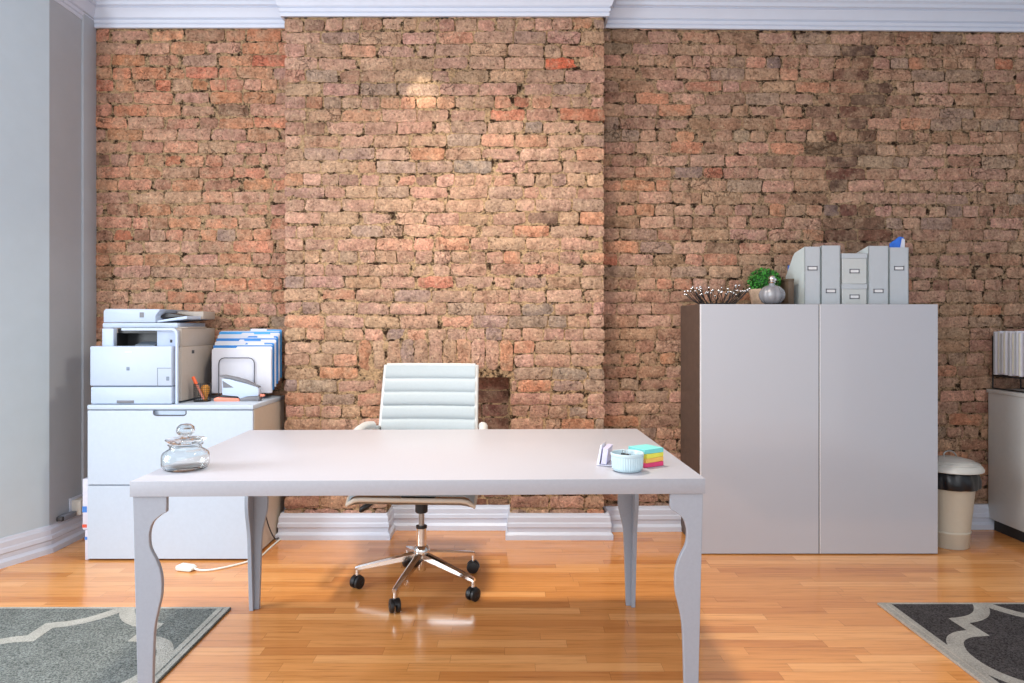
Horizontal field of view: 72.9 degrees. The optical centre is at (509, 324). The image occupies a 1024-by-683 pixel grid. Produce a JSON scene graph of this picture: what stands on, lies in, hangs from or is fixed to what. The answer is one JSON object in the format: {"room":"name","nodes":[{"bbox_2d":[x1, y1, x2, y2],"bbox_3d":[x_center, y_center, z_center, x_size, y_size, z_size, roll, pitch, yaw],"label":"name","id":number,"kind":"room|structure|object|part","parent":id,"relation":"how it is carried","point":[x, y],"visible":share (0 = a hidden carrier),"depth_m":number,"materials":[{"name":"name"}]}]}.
{"room":"office","nodes":[
{"label":"office","id":0,"kind":"room"},
{"bbox_2d":[0,0,48,537],"bbox_3d":[-2.740,-0.355,2.873,0.215,3.030,1.522,0,0,22],"label":"wall","id":1,"kind":"structure","parent":0,"point":[24,24],"depth_m":3.42,"materials":[{"name":"white paint"}]},
{"bbox_2d":[0,514,84,568],"bbox_3d":[-2.578,1.091,3.000,0.148,0.138,1.876,0,0,18],"label":"baseboard","id":2,"kind":"structure","parent":1,"relation":"attached to","point":[32,544],"depth_m":3.48,"materials":[{"name":"white wood"}]},
{"bbox_2d":[56,511,76,521],"bbox_3d":[-2.330,1.006,3.640,0.037,0.027,0.120,0,0,0],"label":"power strip","id":3,"kind":"object","parent":2,"relation":"on","point":[70,514],"visible":1,"depth_m":3.62,"materials":[{"name":"white plastic"}]},
{"bbox_2d":[54,0,96,20],"bbox_3d":[-2.552,-1.772,2.997,0.199,0.196,1.895,0,0,18],"label":"trim","id":4,"kind":"structure","parent":1,"relation":"attached to","point":[76,7],"depth_m":3.77,"materials":[{"name":"white paint"}]},
{"bbox_2d":[49,0,95,524],"bbox_3d":[-2.444,-0.355,3.828,0.212,3.030,0.585,0,0,0],"label":"wall","id":5,"kind":"structure","parent":0,"point":[72,40],"depth_m":3.71,"materials":[{"name":"white paint"}]},
{"bbox_2d":[69,494,82,514],"bbox_3d":[-2.322,0.972,3.750,0.054,0.093,0.120,0,0,0],"label":"plug adapter","id":6,"kind":"object","parent":5,"relation":"attached to","point":[75,503],"visible":0.53,"depth_m":3.71,"materials":[{"name":"white plastic"}]},
{"bbox_2d":[96,29,286,500],"bbox_3d":[-1.887,-0.355,4.013,1.425,3.030,0.214,0,0,0],"label":"wall","id":7,"kind":"structure","parent":0,"point":[191,149],"depth_m":3.92,"materials":[{"name":"brick"}]},
{"bbox_2d":[284,17,604,512],"bbox_3d":[-0.356,-0.355,3.890,1.748,3.030,0.260,0,0,0],"label":"wall","id":8,"kind":"structure","parent":0,"point":[444,179],"depth_m":3.77,"materials":[{"name":"brick"}]},
{"bbox_2d":[94,0,1023,32],"bbox_3d":[0.434,-1.772,3.813,5.568,0.196,0.260,0,0,-1],"label":"trim","id":9,"kind":"structure","parent":8,"relation":"attached to","point":[807,15],"depth_m":3.88,"materials":[{"name":"white paint"}]},
{"bbox_2d":[275,504,993,539],"bbox_3d":[0.433,1.091,3.854,5.567,0.138,0.238,0,0,0],"label":"baseboard","id":10,"kind":"structure","parent":8,"relation":"attached to","point":[291,526],"depth_m":3.75,"materials":[{"name":"white wood"}]},
{"bbox_2d":[0,530,1023,682],"bbox_3d":[-0.100,1.190,1.550,7.000,0.060,5.500,0,0,0],"label":"floor","id":11,"kind":"structure","parent":0,"point":[545,611],"depth_m":2.83,"materials":[{"name":"brown wood"}]},
{"bbox_2d":[85,530,88,559],"bbox_3d":[-2.090,1.086,3.540,0.018,0.148,0.241,0,0,0],"label":"pack","id":12,"kind":"object","parent":11,"relation":"on","point":[86,531],"visible":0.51,"depth_m":3.42},
{"bbox_2d":[82,477,87,529],"bbox_3d":[-2.096,0.885,3.540,0.030,0.251,0.241,0,0,0],"label":"pack","id":13,"kind":"object","parent":12,"relation":"on","point":[85,480],"visible":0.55,"depth_m":3.42},
{"bbox_2d":[0,607,230,682],"bbox_3d":[-1.912,1.155,1.655,1.550,0.011,2.350,0,0,0],"label":"rug","id":14,"kind":"object","parent":11,"relation":"on","point":[38,644],"visible":0.76,"depth_m":2.52,"materials":[{"name":"grey carpet"}]},
{"bbox_2d":[87,395,283,558],"bbox_3d":[-1.672,0.777,3.646,0.816,0.766,0.477,0,0,0],"label":"filing cabinet","id":15,"kind":"object","parent":11,"relation":"on","point":[126,443],"visible":0.54,"depth_m":3.41,"materials":[{"name":"grey metal"}]},
{"bbox_2d":[90,309,214,403],"bbox_3d":[-1.865,0.154,3.653,0.440,0.474,0.454,0,0,0],"label":"printer","id":16,"kind":"object","parent":15,"relation":"on","point":[145,356],"visible":0.97,"depth_m":3.46,"materials":[{"name":"white plastic"}]},
{"bbox_3d":[-1.876,0.203,3.459,0.404,0.196,0.062,0,0,0],"label":"panel","id":17,"kind":"part","parent":16,"relation":"part of","materials":[{"name":"white plastic"}]},
{"bbox_2d":[91,387,174,403],"bbox_3d":[-1.874,0.348,3.463,0.400,0.083,0.074,0,0,0],"label":"paper tray","id":18,"kind":"object","parent":16,"relation":"on","point":[99,395],"depth_m":3.43,"materials":[{"name":"white plastic"}]},
{"bbox_2d":[135,342,156,345],"bbox_3d":[-1.850,0.096,3.550,0.100,0.019,0.080,0,0,0],"label":"tray","id":19,"kind":"object","parent":16,"relation":"on","point":[140,343],"depth_m":3.52,"materials":[{"name":"white plastic"}]},
{"bbox_3d":[-1.714,0.068,3.482,0.101,0.082,0.036,0,0,0],"label":"control panel","id":20,"kind":"part","parent":16,"relation":"part of","materials":[{"name":"white plastic"}]},
{"bbox_2d":[157,316,210,322],"bbox_3d":[-1.737,-0.030,3.710,0.154,0.034,0.300,0,0,0],"label":"tray","id":21,"kind":"object","parent":16,"relation":"on","point":[160,319],"depth_m":3.62,"materials":[{"name":"white plastic"}]},
{"bbox_3d":[-1.672,0.971,3.419,0.812,0.359,0.018,0,0,0],"label":"drawer","id":22,"kind":"part","parent":15,"relation":"part of","materials":[{"name":"white metal"}]},
{"bbox_3d":[-1.674,0.436,3.411,0.167,0.025,0.007,0,0,0],"label":"handle","id":23,"kind":"part","parent":15,"relation":"part of","materials":[{"name":"grey metal"}]},
{"bbox_3d":[-1.672,0.603,3.419,0.812,0.364,0.018,0,0,0],"label":"drawer","id":24,"kind":"part","parent":15,"relation":"part of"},
{"bbox_2d":[193,383,210,401],"bbox_3d":[-1.587,0.347,3.575,0.085,0.091,0.085,0,0,0],"label":"pen cup","id":25,"kind":"object","parent":15,"relation":"on","point":[199,384],"visible":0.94,"depth_m":3.55,"materials":[{"name":"black metal"}]},
{"bbox_2d":[192,376,203,398],"bbox_3d":[-1.601,0.323,3.559,0.064,0.121,0.017,0,0,-9],"label":"marker pen","id":26,"kind":"object","parent":25,"relation":"in","point":[193,377],"visible":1,"depth_m":3.55,"materials":[{"name":"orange plastic"}]},
{"bbox_2d":[201,385,208,399],"bbox_3d":[-1.577,0.349,3.589,0.046,0.079,0.046,0,0,0],"label":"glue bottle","id":27,"kind":"object","parent":25,"relation":"in","point":[203,385],"visible":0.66,"depth_m":3.58,"materials":[{"name":"orange plastic"}]},
{"bbox_2d":[214,375,264,400],"bbox_3d":[-1.402,0.328,3.603,0.255,0.137,0.053,0,0,0],"label":"stapler","id":28,"kind":"object","parent":15,"relation":"on","point":[234,388],"visible":1,"depth_m":3.58,"materials":[{"name":"white plastic"}]},
{"bbox_3d":[-1.402,0.292,3.603,0.202,0.066,0.037,0,0,0],"label":"lever arm","id":29,"kind":"part","parent":28,"relation":"part of"},
{"bbox_2d":[218,357,265,396],"bbox_3d":[-1.457,0.234,3.776,0.195,0.316,0.173,0,0,0],"label":"file holder","id":30,"kind":"object","parent":15,"relation":"on","point":[224,357],"visible":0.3,"depth_m":3.69,"materials":[{"name":"grey metal"}]},
{"bbox_2d":[212,346,271,392],"bbox_3d":[-1.433,0.239,3.706,0.319,0.248,0.012,0,0,0],"label":"folder","id":31,"kind":"object","parent":30,"relation":"in","point":[243,368],"visible":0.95,"depth_m":3.70,"materials":[{"name":"white paper"}]},
{"bbox_2d":[213,342,273,389],"bbox_3d":[-1.434,0.221,3.734,0.324,0.256,0.012,0,0,0],"label":"folder","id":32,"kind":"object","parent":30,"relation":"in","point":[248,343],"visible":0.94,"depth_m":3.73,"materials":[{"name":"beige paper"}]},
{"bbox_2d":[215,339,275,386],"bbox_3d":[-1.435,0.205,3.762,0.329,0.260,0.012,0,0,0],"label":"folder","id":33,"kind":"object","parent":30,"relation":"in","point":[244,341],"visible":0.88,"depth_m":3.76,"materials":[{"name":"white paper"}]},
{"bbox_2d":[216,335,277,383],"bbox_3d":[-1.437,0.189,3.790,0.334,0.264,0.012,0,0,0],"label":"folder","id":34,"kind":"object","parent":30,"relation":"in","point":[262,337],"visible":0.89,"depth_m":3.78,"materials":[{"name":"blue paper"}]},
{"bbox_2d":[218,332,279,380],"bbox_3d":[-1.438,0.173,3.818,0.339,0.268,0.012,0,0,0],"label":"folder","id":35,"kind":"object","parent":30,"relation":"in","point":[243,335],"visible":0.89,"depth_m":3.82,"materials":[{"name":"white paper"}]},
{"bbox_2d":[219,329,281,377],"bbox_3d":[-1.440,0.157,3.846,0.344,0.272,0.012,0,0,0],"label":"folder","id":36,"kind":"object","parent":30,"relation":"in","point":[251,330],"visible":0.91,"depth_m":3.84,"materials":[{"name":"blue plastic"}]},
{"bbox_2d":[266,517,278,539],"bbox_3d":[-1.253,0.985,3.674,0.014,0.332,0.314,0,0,2],"label":"cable","id":37,"kind":"object","parent":15,"relation":"hanging from","point":[266,517],"visible":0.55,"depth_m":3.62,"materials":[{"name":"black plastic"}]},
{"bbox_2d":[175,539,280,571],"bbox_3d":[-1.336,1.146,3.464,0.193,0.028,0.601,0,0,36],"label":"cable","id":38,"kind":"object","parent":11,"relation":"on","point":[187,567],"visible":0.91,"depth_m":3.27,"materials":[{"name":"white plastic"}]},
{"bbox_2d":[345,363,487,612],"bbox_3d":[-0.394,0.673,3.099,0.611,0.970,0.674,0,0,3],"label":"office chair","id":39,"kind":"object","parent":11,"relation":"on","point":[414,396],"visible":0.61,"depth_m":3.32,"materials":[{"name":"white leather"}]},
{"bbox_3d":[-0.638,0.596,3.160,0.104,0.258,0.347,0,0,3],"label":"armrest frame","id":40,"kind":"part","parent":39,"relation":"part of","materials":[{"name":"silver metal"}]},
{"bbox_3d":[-0.617,0.441,3.347,0.023,0.493,0.157,0,0,7],"label":"trim","id":41,"kind":"part","parent":39,"relation":"part of","materials":[{"name":"leather"}]},
{"bbox_3d":[-0.546,1.039,3.062,0.272,0.078,0.034,0,0,-3],"label":"arm","id":42,"kind":"part","parent":39,"relation":"part of","materials":[{"name":"silver metal"}]},
{"bbox_3d":[-0.432,1.039,2.921,0.034,0.078,0.272,0,0,15],"label":"arm","id":43,"kind":"part","parent":39,"relation":"part of","materials":[{"name":"silver metal"}]},
{"bbox_3d":[-0.447,1.039,3.214,0.034,0.078,0.272,0,0,-21],"label":"arm","id":44,"kind":"part","parent":39,"relation":"part of","materials":[{"name":"silver metal"}]},
{"bbox_3d":[-0.392,0.694,3.070,0.520,0.067,0.500,0,0,3],"label":"seat","id":45,"kind":"part","parent":39,"relation":"part of","materials":[{"name":"beige leather"}]},
{"bbox_3d":[-0.391,0.442,3.327,0.457,0.487,0.155,0,0,3],"label":"backrest","id":46,"kind":"part","parent":39,"relation":"part of","materials":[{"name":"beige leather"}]},
{"bbox_3d":[-0.386,0.198,3.411,0.440,0.020,0.042,0,0,3],"label":"trim","id":47,"kind":"part","parent":39,"relation":"part of","materials":[{"name":"leather"}]},
{"bbox_3d":[-0.263,1.039,2.986,0.272,0.078,0.034,0,0,33],"label":"arm","id":48,"kind":"part","parent":39,"relation":"part of","materials":[{"name":"silver metal"}]},
{"bbox_3d":[-0.272,1.039,3.167,0.272,0.078,0.034,0,0,-39],"label":"arm","id":49,"kind":"part","parent":39,"relation":"part of","materials":[{"name":"silver metal"}]},
{"bbox_3d":[-0.163,0.441,3.323,0.024,0.493,0.156,0,0,-1],"label":"trim","id":50,"kind":"part","parent":39,"relation":"part of","materials":[{"name":"leather"}]},
{"bbox_2d":[130,429,704,682],"bbox_3d":[-0.262,0.797,2.408,1.606,0.726,0.940,0,0,-1],"label":"writing desk","id":51,"kind":"object","parent":11,"relation":"on","point":[256,465],"visible":0.96,"depth_m":2.02,"materials":[{"name":"white wood"}]},
{"bbox_3d":[-1.004,0.818,1.974,0.093,0.684,0.093,0,0,-1],"label":"leg","id":52,"kind":"part","parent":51,"relation":"part of","materials":[{"name":"white wood"}]},
{"bbox_2d":[160,424,209,472],"bbox_3d":[-0.976,0.364,2.085,0.135,0.136,0.135,0,0,0],"label":"glass jar","id":53,"kind":"object","parent":51,"relation":"on","point":[185,453],"visible":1,"depth_m":2.04,"materials":[{"name":"clear glass"}]},
{"bbox_3d":[-1.023,0.818,2.808,0.093,0.684,0.093,0,0,-1],"label":"leg","id":54,"kind":"part","parent":51,"relation":"part of","materials":[{"name":"white wood"}]},
{"bbox_2d":[597,441,611,465],"bbox_3d":[0.304,0.401,2.165,0.053,0.064,0.080,0,0,18],"label":"card holder","id":55,"kind":"object","parent":51,"relation":"on","point":[603,444],"visible":0.53,"depth_m":2.13,"materials":[{"name":"white plastic"}]},
{"bbox_2d":[601,444,612,463],"bbox_3d":[0.303,0.402,2.165,0.022,0.050,0.086,0,0,18],"label":"cards","id":56,"kind":"object","parent":55,"relation":"in","point":[606,455],"visible":1,"depth_m":2.13,"materials":[{"name":"white paper"}]},
{"bbox_2d":[610,449,643,472],"bbox_3d":[0.349,0.405,2.062,0.099,0.053,0.099,0,0,0],"label":"ramekin","id":57,"kind":"object","parent":51,"relation":"on","point":[633,463],"visible":0.98,"depth_m":2.02,"materials":[{"name":"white ceramic"}]},
{"bbox_3d":[0.480,0.818,2.842,0.093,0.684,0.093,0,0,-1],"label":"leg","id":58,"kind":"part","parent":51,"relation":"part of","materials":[{"name":"white wood"}]},
{"bbox_2d":[643,461,662,467],"bbox_3d":[0.421,0.426,2.148,0.076,0.013,0.076,0,0,-30],"label":"sticky note pad","id":59,"kind":"object","parent":51,"relation":"on","point":[659,463],"visible":0.46,"depth_m":2.11,"materials":[{"name":"pink paper"}]},
{"bbox_2d":[643,456,662,462],"bbox_3d":[0.421,0.412,2.148,0.076,0.013,0.076,0,0,-35],"label":"sticky note pad","id":60,"kind":"object","parent":59,"relation":"on","point":[656,459],"visible":0.46,"depth_m":2.11,"materials":[{"name":"paper"}]},
{"bbox_2d":[644,452,662,458],"bbox_3d":[0.421,0.398,2.148,0.076,0.013,0.076,0,0,-37],"label":"sticky note pad","id":61,"kind":"object","parent":60,"relation":"on","point":[652,455],"visible":0.46,"depth_m":2.11,"materials":[{"name":"yellow paper"}]},
{"bbox_2d":[628,444,662,453],"bbox_3d":[0.421,0.385,2.148,0.076,0.013,0.076,0,0,-31],"label":"sticky note pad","id":62,"kind":"object","parent":61,"relation":"on","point":[646,448],"visible":0.88,"depth_m":2.13,"materials":[{"name":"teal paper"}]},
{"bbox_3d":[0.499,0.818,2.008,0.093,0.684,0.093,0,0,-1],"label":"leg","id":63,"kind":"part","parent":51,"relation":"part of","materials":[{"name":"white wood"}]},
{"bbox_2d":[681,304,937,553],"bbox_3d":[1.562,0.527,3.704,1.200,1.266,0.409,0,0,0],"label":"storage cabinet","id":64,"kind":"object","parent":11,"relation":"on","point":[808,428],"visible":0.95,"depth_m":3.50,"materials":[{"name":"grey wood"}]},
{"bbox_2d":[684,284,750,303],"bbox_3d":[1.100,-0.160,3.680,0.339,0.103,0.341,0,0,0],"label":"wire bowl","id":65,"kind":"object","parent":64,"relation":"on","point":[735,290],"visible":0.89,"depth_m":3.63,"materials":[{"name":"silver metal"}]},
{"bbox_3d":[1.261,0.525,3.508,0.596,1.260,0.016,0,0,0],"label":"door","id":66,"kind":"part","parent":64,"relation":"part of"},
{"bbox_2d":[747,267,781,303],"bbox_3d":[1.373,-0.210,3.745,0.184,0.206,0.184,0,0,0],"label":"potted plant","id":67,"kind":"object","parent":64,"relation":"on","point":[759,280],"visible":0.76,"depth_m":3.71,"materials":[{"name":"green plant"}]},
{"bbox_3d":[1.374,-0.150,3.745,0.162,0.086,0.162,0,0,0],"label":"pot","id":68,"kind":"part","parent":67,"relation":"part of","materials":[{"name":"stone"}]},
{"bbox_2d":[758,275,785,303],"bbox_3d":[1.352,-0.181,3.578,0.135,0.149,0.131,0,0,0],"label":"vase","id":69,"kind":"object","parent":64,"relation":"on","point":[772,293],"visible":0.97,"depth_m":3.54,"materials":[{"name":"silver metal"}]},
{"bbox_2d":[778,279,793,303],"bbox_3d":[1.485,-0.176,3.730,0.032,0.138,0.144,0,0,0],"label":"trinket box","id":70,"kind":"object","parent":64,"relation":"on","point":[787,285],"visible":0.59,"depth_m":3.66,"materials":[{"name":"brown wood"}]},
{"bbox_3d":[1.485,-0.238,3.730,0.032,0.013,0.144,0,0,0],"label":"box lid","id":71,"kind":"part","parent":70,"relation":"part of","materials":[{"name":"brown wood"}]},
{"bbox_2d":[786,247,819,303],"bbox_3d":[1.571,-0.257,3.722,0.082,0.300,0.247,0,0,0],"label":"magazine file","id":72,"kind":"object","parent":64,"relation":"on","point":[804,268],"visible":0.73,"depth_m":3.60,"materials":[{"name":"cardboard"}]},
{"bbox_3d":[1.532,-0.257,3.723,0.003,0.300,0.245,0,0,0],"label":"panel","id":73,"kind":"part","parent":72,"relation":"part of","materials":[{"name":"white cardboard"}]},
{"bbox_2d":[820,245,839,303],"bbox_3d":[1.667,-0.260,3.722,0.099,0.306,0.247,0,0,0],"label":"magazine file","id":74,"kind":"object","parent":64,"relation":"on","point":[829,255],"visible":0.62,"depth_m":3.60,"materials":[{"name":"cardboard"}]},
{"bbox_3d":[1.619,-0.260,3.723,0.003,0.306,0.245,0,0,0],"label":"panel","id":75,"kind":"part","parent":74,"relation":"part of","materials":[{"name":"white cardboard"}]},
{"bbox_2d":[840,284,866,303],"bbox_3d":[1.790,-0.160,3.720,0.131,0.106,0.246,0,0,0],"label":"storage box","id":76,"kind":"object","parent":64,"relation":"on","point":[849,293],"visible":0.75,"depth_m":3.60,"materials":[{"name":"cardboard"}]},
{"bbox_2d":[840,253,866,283],"bbox_3d":[1.790,-0.293,3.720,0.131,0.158,0.246,0,0,0],"label":"storage box","id":77,"kind":"object","parent":76,"relation":"on","point":[853,266],"visible":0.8,"depth_m":3.60,"materials":[{"name":"cardboard"}]},
{"bbox_3d":[1.790,-0.359,3.720,0.131,0.026,0.246,0,0,0],"label":"box lid","id":78,"kind":"part","parent":77,"relation":"part of","materials":[{"name":"white cardboard"}]},
{"bbox_3d":[1.790,-0.200,3.720,0.131,0.026,0.246,0,0,0],"label":"box lid","id":79,"kind":"part","parent":76,"relation":"part of","materials":[{"name":"white cardboard"}]},
{"bbox_2d":[857,246,887,303],"bbox_3d":[1.914,-0.259,3.722,0.104,0.304,0.247,0,0,0],"label":"magazine file","id":80,"kind":"object","parent":64,"relation":"on","point":[877,256],"visible":0.62,"depth_m":3.60,"materials":[{"name":"cardboard"}]},
{"bbox_3d":[1.863,-0.259,3.723,0.003,0.304,0.245,0,0,0],"label":"panel","id":81,"kind":"part","parent":80,"relation":"part of","materials":[{"name":"white cardboard"}]},
{"bbox_3d":[1.863,0.525,3.508,0.596,1.260,0.016,0,0,0],"label":"door","id":82,"kind":"part","parent":64,"relation":"part of","materials":[{"name":"white wood"}]},
{"bbox_2d":[888,247,908,303],"bbox_3d":[2.021,-0.255,3.722,0.100,0.296,0.247,0,0,0],"label":"magazine file","id":83,"kind":"object","parent":64,"relation":"on","point":[898,257],"visible":0.59,"depth_m":3.60,"materials":[{"name":"cardboard"}]},
{"bbox_3d":[1.972,-0.255,3.723,0.003,0.296,0.245,0,0,0],"label":"panel","id":84,"kind":"part","parent":83,"relation":"part of","materials":[{"name":"white cardboard"}]},
{"bbox_2d":[889,237,904,246],"bbox_3d":[2.025,-0.290,3.629,0.079,0.346,0.014,0,0,0],"label":"document sleeve","id":85,"kind":"object","parent":83,"relation":"in","point":[900,241],"visible":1,"depth_m":3.63,"materials":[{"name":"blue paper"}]},
{"bbox_2d":[877,603,1023,682],"bbox_3d":[2.297,1.155,1.700,1.550,0.011,2.350,0,0,0],"label":"rug","id":86,"kind":"object","parent":11,"relation":"on","point":[985,640],"visible":1,"depth_m":2.60,"materials":[{"name":"grey carpet"}]},
{"bbox_2d":[938,450,984,549],"bbox_3d":[2.324,0.910,3.656,0.300,0.500,0.300,0,0,0],"label":"waste bin","id":87,"kind":"object","parent":11,"relation":"on","point":[959,479],"visible":0.63,"depth_m":3.56,"materials":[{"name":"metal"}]},
{"bbox_3d":[2.322,0.678,3.656,0.075,0.036,0.008,0,0,0],"label":"lid handle","id":88,"kind":"part","parent":87,"relation":"part of","materials":[{"name":"metal"}]},
{"bbox_3d":[2.324,0.726,3.656,0.300,0.068,0.300,0,0,0],"label":"lid","id":89,"kind":"part","parent":87,"relation":"part of","materials":[{"name":"white plastic"}]},
{"bbox_2d":[987,389,1023,541],"bbox_3d":[2.953,0.761,3.495,0.475,0.797,0.910,0,0,0],"label":"base cabinet","id":90,"kind":"object","parent":11,"relation":"on","point":[1005,408],"visible":1,"depth_m":3.79,"materials":[{"name":"white wood"}]},
{"bbox_2d":[992,336,1023,392],"bbox_3d":[2.821,0.212,3.797,0.166,0.300,0.283,0,0,0],"label":"rack","id":91,"kind":"object","parent":90,"relation":"on","point":[993,375],"visible":0.72,"depth_m":3.93,"materials":[{"name":"black metal"}]},
{"bbox_2d":[993,332,1002,374],"bbox_3d":[2.821,0.159,3.903,0.188,0.243,0.020,0,0,0],"label":"folder","id":92,"kind":"object","parent":91,"relation":"in","point":[995,334],"visible":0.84,"depth_m":3.90,"materials":[{"name":"white paper"}]},
{"bbox_2d":[998,331,1003,373],"bbox_3d":[2.823,0.154,3.875,0.184,0.241,0.020,0,0,0],"label":"folder","id":93,"kind":"object","parent":91,"relation":"in","point":[999,332],"visible":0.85,"depth_m":3.87,"materials":[{"name":"white paper"}]},
{"bbox_2d":[1000,333,1002,373],"bbox_3d":[2.820,0.157,3.847,0.190,0.231,0.020,0,0,0],"label":"folder","id":94,"kind":"object","parent":91,"relation":"in","point":[1001,334],"visible":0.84,"depth_m":3.84,"materials":[{"name":"white paper"}]},
{"bbox_2d":[1003,331,1014,374],"bbox_3d":[2.819,0.155,3.818,0.192,0.242,0.020,0,0,0],"label":"folder","id":95,"kind":"object","parent":91,"relation":"in","point":[1005,333],"visible":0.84,"depth_m":3.81,"materials":[{"name":"white paper"}]},
{"bbox_2d":[1008,332,1014,375],"bbox_3d":[2.822,0.157,3.790,0.186,0.242,0.020,0,0,0],"label":"folder","id":96,"kind":"object","parent":91,"relation":"in","point":[1009,333],"visible":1,"depth_m":3.78,"materials":[{"name":"white paper"}]},
{"bbox_2d":[1012,333,1014,375],"bbox_3d":[2.822,0.157,3.762,0.185,0.232,0.020,0,0,0],"label":"folder","id":97,"kind":"object","parent":91,"relation":"in","point":[1013,334],"visible":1,"depth_m":3.76,"materials":[{"name":"white paper"}]},
{"bbox_2d":[1015,331,1023,375],"bbox_3d":[2.819,0.153,3.734,0.191,0.241,0.020,0,0,0],"label":"folder","id":98,"kind":"object","parent":91,"relation":"in","point":[1016,332],"visible":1,"depth_m":3.72,"materials":[{"name":"white paper"}]},
{"bbox_2d":[1019,332,1023,376],"bbox_3d":[2.820,0.158,3.706,0.191,0.238,0.020,0,0,0],"label":"folder","id":99,"kind":"object","parent":91,"relation":"in","point":[1021,334],"visible":1,"depth_m":3.70,"materials":[{"name":"white paper"}]},
{"bbox_2d":[603,29,1023,505],"bbox_3d":[1.915,-0.355,4.043,2.900,3.030,0.215,0,0,-1],"label":"wall","id":100,"kind":"structure","parent":0,"point":[729,154],"depth_m":3.94,"materials":[{"name":"brick"}]}
]}

